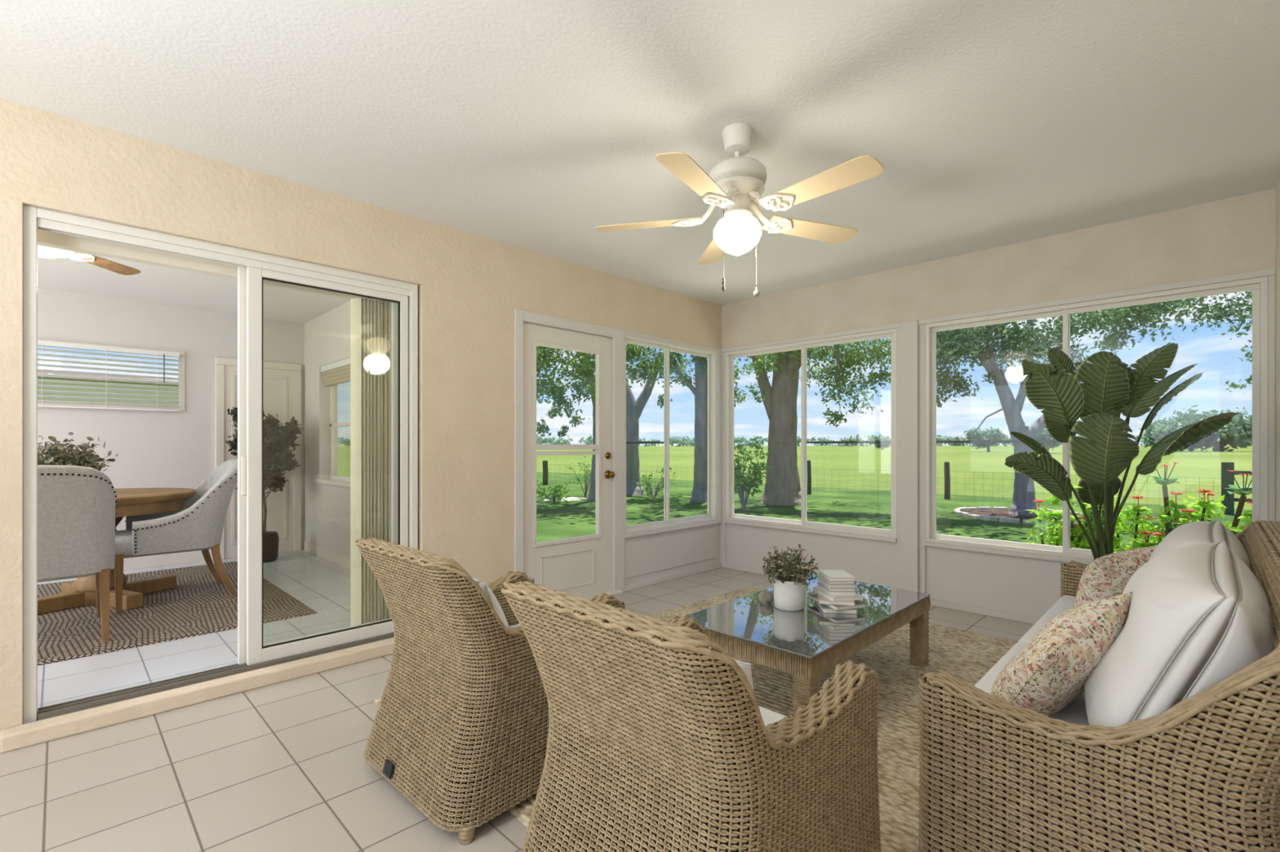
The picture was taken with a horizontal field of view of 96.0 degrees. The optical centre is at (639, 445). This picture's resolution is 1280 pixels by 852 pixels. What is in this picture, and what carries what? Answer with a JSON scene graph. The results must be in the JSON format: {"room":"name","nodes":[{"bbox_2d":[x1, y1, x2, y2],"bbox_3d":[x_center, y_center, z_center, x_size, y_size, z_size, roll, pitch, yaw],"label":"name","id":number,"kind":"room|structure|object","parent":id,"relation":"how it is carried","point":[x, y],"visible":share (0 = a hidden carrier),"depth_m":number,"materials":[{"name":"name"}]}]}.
{"room":"sunroom","nodes":[
{"label":"sunroom","id":0,"kind":"room"},
{"bbox_2d":[37,288,304,559],"bbox_3d":[-5.248,-0.071,4.876,0.120,2.550,4.270,0,0,45],"label":"wall","id":1,"kind":"structure","parent":0,"point":[154,449],"depth_m":5.46,"materials":[{"name":"white paint"}]},
{"bbox_2d":[37,337,185,411],"bbox_3d":[-5.000,-0.626,5.096,0.102,0.580,1.530,0,0,45],"label":"window","id":2,"kind":"structure","parent":1,"relation":"in","point":[181,399],"depth_m":5.50,"materials":[{"name":"beige paint"}]},
{"bbox_2d":[37,339,180,411],"bbox_3d":[-4.934,-0.614,5.031,0.068,0.565,1.440,0,0,45],"label":"window blind","id":3,"kind":"object","parent":2,"relation":"attached to","point":[40,343],"visible":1,"depth_m":5.17,"materials":[{"name":"white plastic"}]},
{"bbox_2d":[123,541,350,570],"bbox_3d":[-3.979,1.094,3.621,3.450,0.100,4.270,0,0,45],"label":"baseboard","id":4,"kind":"structure","parent":1,"relation":"attached to","point":[195,557],"depth_m":5.54,"materials":[{"name":"beige paint"}]},
{"bbox_2d":[215,357,301,559],"bbox_3d":[-3.983,0.129,6.037,0.045,2.030,0.760,0,0,45],"label":"door","id":5,"kind":"structure","parent":1,"relation":"in","point":[282,382],"depth_m":6.12,"materials":[{"name":"beige paint"}]},
{"bbox_2d":[37,549,350,711],"bbox_3d":[-3.961,1.194,3.674,3.600,0.100,4.370,0,0,45],"label":"floor","id":6,"kind":"structure","parent":0,"point":[322,585],"depth_m":3.27,"materials":[{"name":"white tile"}]},
{"bbox_2d":[37,561,317,666],"bbox_3d":[-4.040,1.139,3.850,2.500,0.009,2.710,0,0,45],"label":"patterned rug","id":7,"kind":"object","parent":6,"relation":"on","point":[197,606],"visible":0.54,"depth_m":3.84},
{"bbox_2d":[37,465,117,642],"bbox_3d":[-3.509,0.628,3.388,0.796,1.049,0.627,0,0,45],"label":"dining chair","id":8,"kind":"object","parent":7,"relation":"on","point":[76,504],"visible":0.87,"depth_m":3.27,"materials":[{"name":"fabric"}]},
{"bbox_2d":[37,488,195,615],"bbox_3d":[-3.925,0.743,4.194,1.100,0.802,1.100,0,0,45],"label":"dining table","id":9,"kind":"object","parent":7,"relation":"on","point":[81,592],"visible":0.39,"depth_m":4.08,"materials":[{"name":"brown wood"}]},
{"bbox_2d":[37,431,118,471],"bbox_3d":[-4.009,0.122,3.995,0.520,0.437,0.465,0,0,17],"label":"flower arrangement","id":10,"kind":"object","parent":9,"relation":"on","point":[55,455],"visible":0.59,"depth_m":3.96,"materials":[{"name":"green plant"}]},
{"bbox_2d":[114,458,237,614],"bbox_3d":[-3.471,0.628,4.311,0.627,1.049,0.796,0,0,45],"label":"dining chair","id":11,"kind":"object","parent":7,"relation":"on","point":[198,526],"visible":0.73,"depth_m":4.17,"materials":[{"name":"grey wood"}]},
{"bbox_2d":[225,407,304,563],"bbox_3d":[-3.731,0.374,5.737,0.628,1.539,0.535,0,0,36],"label":"potted tree","id":12,"kind":"object","parent":6,"relation":"on","point":[277,442],"visible":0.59,"depth_m":5.68,"materials":[{"name":"green plant"}]},
{"bbox_2d":[37,254,350,324],"bbox_3d":[-3.844,-1.446,4.155,4.090,0.200,5.220,0,0,45],"label":"ceiling","id":13,"kind":"structure","parent":0,"point":[158,285],"depth_m":4.95,"materials":[{"name":"white paint"}]},
{"bbox_2d":[37,245,141,275],"bbox_3d":[-3.329,-1.201,3.175,1.109,0.290,1.103,0,0,45],"label":"ceiling fan","id":14,"kind":"object","parent":13,"relation":"hanging from","point":[42,251],"visible":0.33,"depth_m":3.46,"materials":[{"name":"white"}]},
{"bbox_2d":[304,301,350,558],"bbox_3d":[-2.446,-0.071,5.227,3.610,2.550,0.170,0,0,45],"label":"wall","id":15,"kind":"structure","parent":0,"point":[327,335],"depth_m":5.99,"materials":[{"name":"white paint"}]},
{"bbox_2d":[315,384,350,488],"bbox_3d":[-2.865,-0.221,5.614,1.210,1.210,0.190,0,0,45],"label":"window","id":16,"kind":"structure","parent":15,"relation":"in","point":[335,479],"depth_m":6.03,"materials":[{"name":"beige paint"}]},
{"bbox_2d":[320,357,350,386],"bbox_3d":[-2.876,-0.724,5.603,1.160,0.205,0.080,0,0,45],"label":"roman shade","id":17,"kind":"object","parent":15,"relation":"attached to","point":[338,372],"visible":0.52,"depth_m":5.69,"materials":[{"name":"beige fabric"}]},
{"bbox_2d":[0,97,721,735],"bbox_3d":[-1.773,-0.046,3.218,0.172,2.700,7.200,0,0,45],"label":"wall","id":18,"kind":"structure","parent":0,"point":[471,286],"depth_m":3.36,"materials":[{"name":"paint"}]},
{"bbox_2d":[0,637,394,753],"bbox_3d":[-1.905,1.171,2.912,0.095,0.067,1.780,0,0,45],"label":"trim","id":19,"kind":"structure","parent":18,"relation":"attached to","point":[21,736],"depth_m":2.65,"materials":[{"name":"paint"}]},
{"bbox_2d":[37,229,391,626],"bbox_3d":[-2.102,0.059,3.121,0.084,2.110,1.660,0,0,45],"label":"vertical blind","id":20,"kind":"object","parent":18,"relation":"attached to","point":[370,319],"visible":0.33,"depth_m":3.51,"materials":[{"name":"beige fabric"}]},
{"bbox_2d":[22,204,417,724],"bbox_3d":[-1.995,0.104,3.003,0.160,2.200,1.667,0,0,45],"label":"door","id":21,"kind":"structure","parent":18,"relation":"in","point":[255,268],"depth_m":2.97,"materials":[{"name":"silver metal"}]},
{"bbox_2d":[523,322,614,597],"bbox_3d":[-0.527,0.152,4.380,0.108,2.063,0.871,0,0,45],"label":"door","id":22,"kind":"structure","parent":18,"relation":"in","point":[580,566],"depth_m":4.38,"materials":[{"name":"beige paint"}]},
{"bbox_2d":[584,590,622,599],"bbox_3d":[-0.514,1.193,4.364,0.070,0.022,1.000,0,0,45],"label":"trim","id":23,"kind":"structure","parent":18,"relation":"attached to","point":[619,592],"depth_m":4.63,"materials":[{"name":"beige paint"}]},
{"bbox_2d":[514,308,722,591],"bbox_3d":[-0.060,0.124,4.899,0.122,2.160,2.400,0,0,45],"label":"trim","id":24,"kind":"structure","parent":18,"relation":"attached to","point":[639,556],"depth_m":4.74,"materials":[{"name":"white paint"}]},
{"bbox_2d":[624,334,715,533],"bbox_3d":[0.282,-0.099,5.243,0.076,1.655,1.260,0,0,45],"label":"window","id":25,"kind":"structure","parent":18,"relation":"in","point":[711,516],"depth_m":5.22,"materials":[{"name":"white metal"}]},
{"bbox_2d":[624,562,1040,624],"bbox_3d":[1.655,1.181,3.958,3.715,0.045,1.365,0,0,45],"label":"baseboard","id":26,"kind":"structure","parent":18,"relation":"attached to","point":[984,611],"depth_m":4.77,"materials":[{"name":"white paint"}]},
{"bbox_2d":[0,567,1034,851],"bbox_3d":[-0.317,1.264,1.862,3.870,0.120,7.320,0,0,45],"label":"floor","id":27,"kind":"structure","parent":0,"point":[282,766],"depth_m":2.08,"materials":[{"name":"tile"}]},
{"bbox_2d":[372,586,1018,851],"bbox_3d":[0.773,1.197,2.885,2.660,0.012,3.110,0,0,45],"label":"jute rug","id":28,"kind":"object","parent":27,"relation":"on","point":[967,655],"visible":0.17,"depth_m":2.84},
{"bbox_2d":[355,537,625,844],"bbox_3d":[-0.566,0.773,2.211,0.734,0.862,0.814,0,0,43],"label":"wicker armchair","id":29,"kind":"object","parent":28,"relation":"on","point":[460,726],"visible":0.72,"depth_m":1.88,"materials":[{"name":"brown wicker"}]},
{"bbox_3d":[-0.503,0.837,2.264,0.510,0.119,0.530,0,0,45],"label":"seat cushion","id":30,"kind":"object","parent":29,"relation":"on","visible":0},
{"bbox_2d":[471,576,508,626],"bbox_3d":[-0.603,0.629,2.120,0.176,0.340,0.447,0,0,-37],"label":"throw pillow","id":31,"kind":"object","parent":30,"relation":"on","point":[485,588],"visible":0.18,"depth_m":1.95,"materials":[{"name":"white fabric"}]},
{"bbox_2d":[500,581,881,851],"bbox_3d":[0.139,0.773,1.513,0.734,0.862,0.814,0,0,45],"label":"wicker armchair","id":32,"kind":"object","parent":28,"relation":"on","point":[659,740],"visible":1,"depth_m":1.27,"materials":[{"name":"brown wicker"}]},
{"bbox_2d":[758,706,786,726],"bbox_3d":[0.197,0.837,1.571,0.510,0.119,0.530,0,0,45],"label":"seat cushion","id":33,"kind":"object","parent":32,"relation":"on","point":[769,717],"visible":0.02,"depth_m":1.67,"materials":[{"name":"white fabric"}]},
{"bbox_2d":[735,660,753,690],"bbox_3d":[0.113,0.634,1.423,0.443,0.340,0.171,0,0,42],"label":"throw pillow","id":34,"kind":"object","parent":33,"relation":"on","point":[745,667],"visible":0.02,"depth_m":1.24,"materials":[{"name":"white fabric"}]},
{"bbox_2d":[686,574,930,715],"bbox_3d":[0.875,1.006,2.920,0.698,0.395,1.332,0,0,45],"label":"coffee table","id":35,"kind":"object","parent":28,"relation":"on","point":[804,644],"visible":0.55,"depth_m":2.62,"materials":[{"name":"glass"}]},
{"bbox_2d":[758,591,773,604],"bbox_3d":[0.646,0.777,2.956,0.076,0.062,0.076,0,0,45],"label":"decorative piece","id":36,"kind":"object","parent":35,"relation":"on","point":[766,597],"visible":1,"depth_m":2.93,"materials":[{"name":"white ceramic"}]},
{"bbox_2d":[761,544,818,611],"bbox_3d":[0.751,0.654,2.888,0.276,0.309,0.322,0,0,14],"label":"potted plant","id":37,"kind":"object","parent":35,"relation":"on","point":[788,588],"visible":1,"depth_m":2.82,"materials":[{"name":"green"}]},
{"bbox_2d":[815,601,857,614],"bbox_3d":[0.977,0.797,2.883,0.160,0.022,0.220,0,0,7],"label":"book","id":38,"kind":"object","parent":35,"relation":"on","point":[824,609],"visible":0.41,"depth_m":2.78,"materials":[{"name":"grey paper"}]},
{"bbox_2d":[808,594,866,610],"bbox_3d":[0.982,0.776,2.881,0.170,0.020,0.235,0,0,-17],"label":"book","id":39,"kind":"object","parent":38,"relation":"on","point":[858,605],"visible":0.48,"depth_m":2.79,"materials":[{"name":"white paper"}]},
{"bbox_2d":[817,593,854,606],"bbox_3d":[0.975,0.757,2.882,0.165,0.018,0.225,0,0,15],"label":"book","id":40,"kind":"object","parent":39,"relation":"on","point":[822,600],"visible":0.41,"depth_m":2.78,"materials":[{"name":"beige paper"}]},
{"bbox_2d":[812,586,862,601],"bbox_3d":[0.984,0.738,2.886,0.155,0.020,0.215,0,0,-10],"label":"book","id":41,"kind":"object","parent":40,"relation":"on","point":[834,598],"visible":0.52,"depth_m":2.79,"materials":[{"name":"white paper"}]},
{"bbox_2d":[817,582,856,595],"bbox_3d":[0.983,0.718,2.889,0.130,0.019,0.185,0,0,-1],"label":"book","id":42,"kind":"object","parent":41,"relation":"on","point":[830,593],"visible":0.52,"depth_m":2.80,"materials":[{"name":"white paper"}]},
{"bbox_2d":[817,581,855,591],"bbox_3d":[0.983,0.700,2.885,0.130,0.017,0.180,0,0,1],"label":"book","id":43,"kind":"object","parent":42,"relation":"on","point":[842,589],"visible":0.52,"depth_m":2.80,"materials":[{"name":"grey paper"}]},
{"bbox_2d":[817,576,855,588],"bbox_3d":[0.980,0.682,2.888,0.130,0.018,0.180,0,0,-2],"label":"book","id":44,"kind":"object","parent":43,"relation":"on","point":[830,586],"visible":0.48,"depth_m":2.80,"materials":[{"name":"white paper"}]},
{"bbox_2d":[817,573,854,584],"bbox_3d":[0.979,0.664,2.881,0.125,0.016,0.175,0,0,0],"label":"book","id":45,"kind":"object","parent":44,"relation":"on","point":[821,577],"visible":0.52,"depth_m":2.80,"materials":[{"name":"grey paper"}]},
{"bbox_2d":[817,569,855,581],"bbox_3d":[0.981,0.647,2.877,0.125,0.018,0.175,0,0,-1],"label":"book","id":46,"kind":"object","parent":45,"relation":"on","point":[830,575],"visible":1,"depth_m":2.85,"materials":[{"name":"white paper"}]},
{"bbox_2d":[918,520,1279,851],"bbox_3d":[1.806,0.760,2.067,0.808,0.889,2.244,0,0,45],"label":"wicker sofa","id":47,"kind":"object","parent":27,"relation":"on","point":[1202,774],"visible":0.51,"depth_m":1.30,"materials":[{"name":"brown wicker"}]},
{"bbox_2d":[973,642,1027,694],"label":"seat cushion","id":48,"kind":"object","parent":47,"relation":"on","point":[985,684],"depth_m":2.00,"materials":[{"name":"white fabric"}]},
{"bbox_2d":[1018,595,1075,643],"bbox_3d":[2.089,0.832,2.495,0.580,0.129,1.000,0,0,45],"label":"seat cushion","id":49,"kind":"object","parent":47,"relation":"on","point":[1066,602],"visible":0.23,"depth_m":2.67,"materials":[{"name":"white fabric"}]},
{"bbox_2d":[1073,545,1157,608],"bbox_3d":[2.115,0.619,2.562,0.396,0.376,0.227,0,0,-7],"label":"floral pillow","id":50,"kind":"object","parent":49,"relation":"on","point":[1107,576],"visible":0.52,"depth_m":2.47,"materials":[{"name":"beige fabric"}]},
{"bbox_2d":[1147,520,1250,569],"bbox_3d":[2.212,0.569,2.327,0.353,0.470,0.981,0,0,45],"label":"cushion","id":51,"kind":"object","parent":49,"relation":"on","point":[1196,532],"visible":0.24,"depth_m":2.22,"materials":[{"name":"white fabric"}]},
{"bbox_2d":[1048,692,1088,725],"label":"seat cushion","id":52,"kind":"object","parent":47,"relation":"on","point":[1074,711],"depth_m":1.66,"materials":[{"name":"white fabric"}]},
{"bbox_2d":[989,591,1132,716],"bbox_3d":[1.208,0.639,1.673,0.515,0.431,0.262,0,0,-26],"label":"floral pillow","id":53,"kind":"object","parent":52,"relation":"on","point":[1054,668],"visible":0.8,"depth_m":1.55,"materials":[{"name":"beige fabric"}]},
{"bbox_2d":[1084,541,1275,727],"bbox_3d":[1.528,0.560,1.646,0.372,0.486,1.003,0,0,44],"label":"cushion","id":54,"kind":"object","parent":52,"relation":"on","point":[1197,615],"visible":0.66,"depth_m":1.34,"materials":[{"name":"white fabric"}]},
{"bbox_2d":[1004,342,1238,559],"bbox_3d":[2.657,0.293,3.218,1.382,1.822,0.598,0,0,3],"label":"plant","id":55,"kind":"object","parent":27,"relation":"on","point":[1107,390],"visible":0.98,"depth_m":3.12,"materials":[{"name":"green plant"}]},
{"bbox_2d":[0,0,1279,305],"bbox_3d":[-0.371,-1.521,2.056,4.720,0.250,8.120,0,0,45],"label":"ceiling","id":56,"kind":"structure","parent":0,"point":[536,126],"depth_m":2.38,"materials":[{"name":"white paint"}]},
{"bbox_2d":[595,123,883,296],"bbox_3d":[0.451,-1.032,2.518,1.221,0.727,1.251,0,0,45],"label":"ceiling fan","id":57,"kind":"object","parent":56,"relation":"hanging from","point":[733,184],"visible":1,"depth_m":2.47,"materials":[{"name":"white"}]},
{"bbox_2d":[721,188,1275,348],"bbox_3d":[2.144,-1.179,4.491,3.870,0.435,0.120,0,0,45],"label":"wall","id":58,"kind":"structure","parent":0,"point":[1235,234],"depth_m":3.87,"materials":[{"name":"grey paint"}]},
{"bbox_2d":[725,328,897,538],"bbox_3d":[1.458,-0.099,5.138,1.655,1.655,0.076,0,0,45],"label":"window","id":59,"kind":"structure","parent":58,"relation":"in","point":[892,333],"depth_m":5.13,"materials":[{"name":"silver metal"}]},
{"bbox_2d":[720,267,1275,617],"bbox_3d":[2.117,0.120,4.482,3.803,2.168,0.130,0,0,45],"label":"trim","id":60,"kind":"structure","parent":58,"relation":"attached to","point":[1025,584],"depth_m":4.40,"materials":[{"name":"white paint"}]},
{"bbox_2d":[924,276,1267,559],"bbox_3d":[2.823,-0.099,3.788,1.765,1.655,0.076,0,0,45],"label":"window","id":61,"kind":"structure","parent":58,"relation":"in","point":[1259,286],"depth_m":3.79,"materials":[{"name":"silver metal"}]},
{"bbox_2d":[1275,173,1279,521],"bbox_3d":[1.006,-0.046,0.552,0.147,2.700,7.320,0,0,45],"label":"wall","id":62,"kind":"structure","parent":0,"point":[1277,187],"depth_m":3.02,"materials":[{"name":"grey paint"}]},
{"label":"outside","id":63,"kind":"structure","parent":0,"visible":0},
{"bbox_2d":[337,445,1252,510],"bbox_3d":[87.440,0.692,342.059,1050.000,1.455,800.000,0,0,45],"label":"field","id":64,"kind":"structure","parent":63,"point":[868,463],"depth_m":35.83,"materials":[{"name":"green plant"}]},
{"bbox_2d":[542,460,548,484],"bbox_3d":[-3.283,0.980,19.984,0.197,0.952,0.199,0,0,45],"label":"fence post","id":65,"kind":"object","parent":64,"relation":"on","point":[545,473],"visible":0.85,"depth_m":19.91,"materials":[{"name":"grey wood"}]},
{"bbox_2d":[337,433,1252,446],"bbox_3d":[21.259,-2.852,259.875,433.600,11.422,386.397,0,0,45],"label":"treeline","id":66,"kind":"object","parent":64,"relation":"on","point":[682,442],"visible":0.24,"depth_m":317.57,"materials":[{"name":"green plant"}]},
{"bbox_2d":[806,460,811,493],"bbox_3d":[4.754,0.929,16.181,0.122,1.051,0.123,0,0,45],"label":"fence post","id":67,"kind":"object","parent":64,"relation":"on","point":[809,468],"visible":0.85,"depth_m":16.14,"materials":[{"name":"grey wood"}]},
{"bbox_2d":[872,436,890,449],"bbox_3d":[50.588,-0.419,120.161,3.888,3.147,4.202,0,0,45],"label":"tree","id":68,"kind":"object","parent":64,"relation":"on","point":[879,446],"visible":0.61,"depth_m":119.54,"materials":[{"name":"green plant"}]},
{"bbox_2d":[943,462,950,499],"bbox_3d":[7.831,0.930,14.683,0.141,1.051,0.142,0,0,45],"label":"fence post","id":69,"kind":"object","parent":64,"relation":"on","point":[947,470],"visible":0.85,"depth_m":14.63,"materials":[{"name":"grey wood"}]},
{"bbox_2d":[546,464,1221,510],"bbox_3d":[4.431,0.969,16.108,17.247,0.670,0.859,0,0,29],"label":"wire fence","id":70,"kind":"object","parent":69,"relation":"attached to","point":[1002,473],"visible":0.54,"depth_m":14.13,"materials":[{"name":"grey metal"}]},
{"bbox_2d":[960,426,1008,452],"bbox_3d":[53.870,-0.912,89.741,6.122,4.304,6.368,0,0,45],"label":"tree","id":71,"kind":"object","parent":64,"relation":"on","point":[990,435],"visible":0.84,"depth_m":88.92,"materials":[{"name":"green plant"}]},
{"bbox_2d":[1025,422,1061,452],"bbox_3d":[53.928,-1.172,77.210,6.447,4.929,7.287,0,0,45],"label":"tree","id":72,"kind":"object","parent":64,"relation":"on","point":[1044,434],"visible":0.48,"depth_m":74.99,"materials":[{"name":"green plant"}]},
{"bbox_2d":[1139,417,1186,448],"bbox_3d":[82.314,-1.673,89.945,6.877,5.728,9.036,0,0,45],"label":"tree","id":73,"kind":"object","parent":64,"relation":"on","point":[1155,432],"visible":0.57,"depth_m":88.83,"materials":[{"name":"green plant"}]},
{"bbox_2d":[1151,404,1252,451],"bbox_3d":[89.255,-2.448,90.132,13.796,7.596,15.693,0,0,45],"label":"tree","id":74,"kind":"object","parent":64,"relation":"on","point":[1235,433],"visible":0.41,"depth_m":87.71,"materials":[{"name":"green plant"}]},
{"bbox_2d":[1221,462,1252,514],"bbox_3d":[12.833,0.889,10.402,3.290,1.130,0.140,0,0,45],"label":"fence post","id":75,"kind":"object","parent":64,"relation":"on","point":[1227,478],"visible":0.71,"depth_m":11.43,"materials":[{"name":"grey"}]},
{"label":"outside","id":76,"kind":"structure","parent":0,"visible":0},
{"bbox_2d":[536,471,1248,595],"bbox_3d":[-0.266,1.354,8.901,38.000,0.040,23.000,0,0,45],"label":"lawn","id":77,"kind":"structure","parent":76,"point":[857,507],"depth_m":12.06,"materials":[{"name":"green plant"}]},
{"bbox_2d":[37,371,177,405],"bbox_3d":[-11.727,-0.021,10.114,5.200,2.750,8.800,0,0,45],"label":"house","id":78,"kind":"structure","parent":77,"relation":"on","point":[38,372],"depth_m":9.62,"materials":[{"name":"beige"}]},
{"bbox_2d":[536,479,570,503],"bbox_3d":[-2.117,1.083,13.598,0.918,0.620,0.864,0,0,0],"label":"shrub","id":79,"kind":"object","parent":77,"relation":"on","point":[558,493],"visible":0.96,"depth_m":13.55,"materials":[{"name":"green plant"}]},
{"bbox_2d":[536,345,595,500],"bbox_3d":[-1.500,-1.932,13.725,3.221,6.599,5.352,0,0,17],"label":"tree","id":80,"kind":"object","parent":77,"relation":"on","point":[585,369],"visible":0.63,"depth_m":12.68,"materials":[{"name":"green plant"}]},
{"bbox_2d":[543,497,587,501],"bbox_3d":[-1.921,1.349,14.479,1.014,0.050,1.700,0,0,45],"label":"sandy patch","id":81,"kind":"object","parent":77,"relation":"on","point":[571,498],"visible":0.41,"depth_m":14.38,"materials":[{"name":"soil"}]},
{"bbox_2d":[566,456,591,497],"bbox_3d":[-1.355,0.814,15.437,0.873,1.129,0.982,0,0,45],"label":"shrub","id":82,"kind":"object","parent":77,"relation":"on","point":[585,472],"visible":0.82,"depth_m":15.42,"materials":[{"name":"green plant"}]},
{"bbox_2d":[635,467,677,498],"bbox_3d":[0.430,0.961,14.862,1.087,0.840,0.792,0,0,3],"label":"shrub","id":83,"kind":"object","parent":77,"relation":"on","point":[647,489],"visible":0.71,"depth_m":14.85,"materials":[{"name":"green plant"}]},
{"bbox_2d":[626,342,694,495],"bbox_3d":[-0.376,-2.459,15.620,5.187,7.851,5.856,0,0,15],"label":"tree","id":84,"kind":"object","parent":77,"relation":"on","point":[634,409],"visible":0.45,"depth_m":15.88,"materials":[{"name":"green plant"}]},
{"bbox_2d":[653,349,735,502],"bbox_3d":[1.142,-2.222,13.316,5.038,7.248,5.858,0,0,45],"label":"tree","id":85,"kind":"object","parent":77,"relation":"on","point":[700,491],"visible":0.29,"depth_m":13.68,"materials":[{"name":"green plant"}]},
{"bbox_2d":[733,437,773,511],"bbox_3d":[2.225,0.569,12.184,1.124,1.622,1.008,0,0,18],"label":"shrub","id":86,"kind":"object","parent":77,"relation":"on","point":[749,482],"visible":0.78,"depth_m":12.09,"materials":[{"name":"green plant"}]},
{"bbox_2d":[733,337,890,506],"bbox_3d":[4.043,-2.519,12.593,7.669,8.252,7.997,0,0,45],"label":"tree","id":87,"kind":"object","parent":77,"relation":"on","point":[782,486],"visible":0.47,"depth_m":13.07,"materials":[{"name":"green plant"}]},
{"bbox_2d":[953,506,1094,524],"bbox_3d":[7.316,1.328,10.979,2.352,0.112,2.340,0,0,45],"label":"ring","id":88,"kind":"object","parent":77,"relation":"on","point":[1001,514],"visible":0.52,"depth_m":10.89,"materials":[{"name":"stone"}]},
{"bbox_2d":[888,297,1208,515],"bbox_3d":[7.702,-2.406,10.955,6.918,7.606,6.570,0,0,45],"label":"tree","id":89,"kind":"object","parent":77,"relation":"on","point":[964,344],"visible":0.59,"depth_m":10.77,"materials":[{"name":"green plant"}]},
{"bbox_2d":[1024,478,1098,550],"bbox_3d":[3.224,0.811,4.397,0.470,1.133,0.620,0,0,-31],"label":"flowering bush","id":90,"kind":"object","parent":77,"relation":"on","point":[1077,539],"visible":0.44,"depth_m":4.40,"materials":[{"name":"green plant"}]},
{"bbox_2d":[1032,500,1044,511],"bbox_3d":[3.219,0.498,4.647,0.077,0.119,0.088,0,0,45],"label":"flower","id":91,"kind":"object","parent":90,"relation":"on","point":[1035,501],"depth_m":4.64,"materials":[{"name":"red plant"}]},
{"bbox_2d":[1070,485,1161,552],"bbox_3d":[3.559,0.839,4.296,0.584,1.080,0.576,0,0,45],"label":"flowering bush","id":92,"kind":"object","parent":77,"relation":"on","point":[1122,518],"visible":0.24,"depth_m":4.23,"materials":[{"name":"green plant"}]},
{"bbox_2d":[1130,496,1144,508],"bbox_3d":[3.614,0.423,4.179,0.080,0.120,0.087,0,0,45],"label":"flower","id":93,"kind":"object","parent":92,"relation":"on","point":[1134,506],"depth_m":4.17,"materials":[{"name":"red plant"}]},
{"bbox_2d":[1146,462,1182,533],"bbox_3d":[3.733,0.735,4.098,0.198,1.240,0.241,0,0,45],"label":"plumeria","id":94,"kind":"object","parent":77,"relation":"on","point":[1163,481],"visible":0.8,"depth_m":4.08,"materials":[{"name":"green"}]},
{"bbox_2d":[1115,489,1226,551],"bbox_3d":[3.732,0.838,4.000,0.534,1.078,0.467,0,0,-21],"label":"flowering bush","id":95,"kind":"object","parent":77,"relation":"on","point":[1184,518],"visible":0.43,"depth_m":4.02,"materials":[{"name":"green plant"}]},
{"bbox_2d":[1137,531,1154,542],"bbox_3d":[3.575,0.664,4.064,0.086,0.118,0.081,0,0,29],"label":"flower","id":96,"kind":"object","parent":95,"relation":"on","point":[1148,533],"depth_m":4.07,"materials":[{"name":"red plant"}]},
{"bbox_2d":[1152,532,1163,537],"bbox_3d":[3.731,0.685,4.135,0.085,0.120,0.081,0,0,45],"label":"flower","id":97,"kind":"object","parent":95,"relation":"on","point":[1156,533],"depth_m":4.13,"materials":[{"name":"red plant"}]},
{"bbox_2d":[1168,491,1184,504],"bbox_3d":[3.848,0.389,4.127,0.090,0.120,0.093,0,0,45],"label":"flower","id":98,"kind":"object","parent":95,"relation":"on","point":[1172,493],"depth_m":4.12,"materials":[{"name":"red plant"}]},
{"bbox_2d":[1179,509,1195,519],"bbox_3d":[3.696,0.487,3.882,0.084,0.119,0.085,0,0,45],"label":"flower","id":99,"kind":"object","parent":95,"relation":"on","point":[1189,510],"depth_m":3.88,"materials":[{"name":"red plant"}]},
{"bbox_2d":[1195,489,1213,501],"bbox_3d":[3.858,0.358,3.939,0.085,0.119,0.080,0,0,15],"label":"flower","id":100,"kind":"object","parent":95,"relation":"on","point":[1205,491],"depth_m":3.94,"materials":[{"name":"red plant"}]},
{"bbox_2d":[1164,290,1252,394],"bbox_3d":[10.885,-2.367,9.569,5.712,7.544,4.437,0,0,-9],"label":"tree","id":101,"kind":"object","parent":77,"relation":"on","point":[1220,315],"visible":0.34,"depth_m":9.05,"materials":[{"name":"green plant"}]},
{"bbox_2d":[1172,493,1244,529],"bbox_3d":[4.036,0.858,3.940,0.621,1.040,0.570,0,0,45],"label":"flowering bush","id":102,"kind":"object","parent":77,"relation":"on","point":[1228,525],"visible":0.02,"depth_m":4.11,"materials":[{"name":"green plant"}]},
{"bbox_2d":[1201,493,1216,501],"bbox_3d":[4.077,0.398,4.139,0.090,0.119,0.083,0,0,9],"label":"flower","id":103,"kind":"object","parent":102,"relation":"on","point":[1208,494],"depth_m":4.13,"materials":[{"name":"red plant"}]},
{"bbox_2d":[1224,470,1252,534],"bbox_3d":[4.006,0.761,3.869,0.228,1.192,0.292,0,0,-19],"label":"plumeria","id":104,"kind":"object","parent":77,"relation":"on","point":[1243,490],"visible":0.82,"depth_m":3.85,"materials":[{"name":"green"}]},
{"bbox_2d":[1226,470,1252,475],"bbox_3d":[4.027,0.182,3.850,0.126,0.033,0.135,0,0,-14],"label":"flower","id":105,"kind":"object","parent":104,"relation":"on","point":[1230,471],"depth_m":3.87,"materials":[{"name":"red plant"}]},
{"bbox_2d":[1229,500,1252,533],"bbox_3d":[4.092,0.856,3.606,0.563,1.041,0.502,0,0,15],"label":"flowering bush","id":106,"kind":"object","parent":77,"relation":"on","point":[1245,517],"visible":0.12,"depth_m":3.75,"materials":[{"name":"green plant"}]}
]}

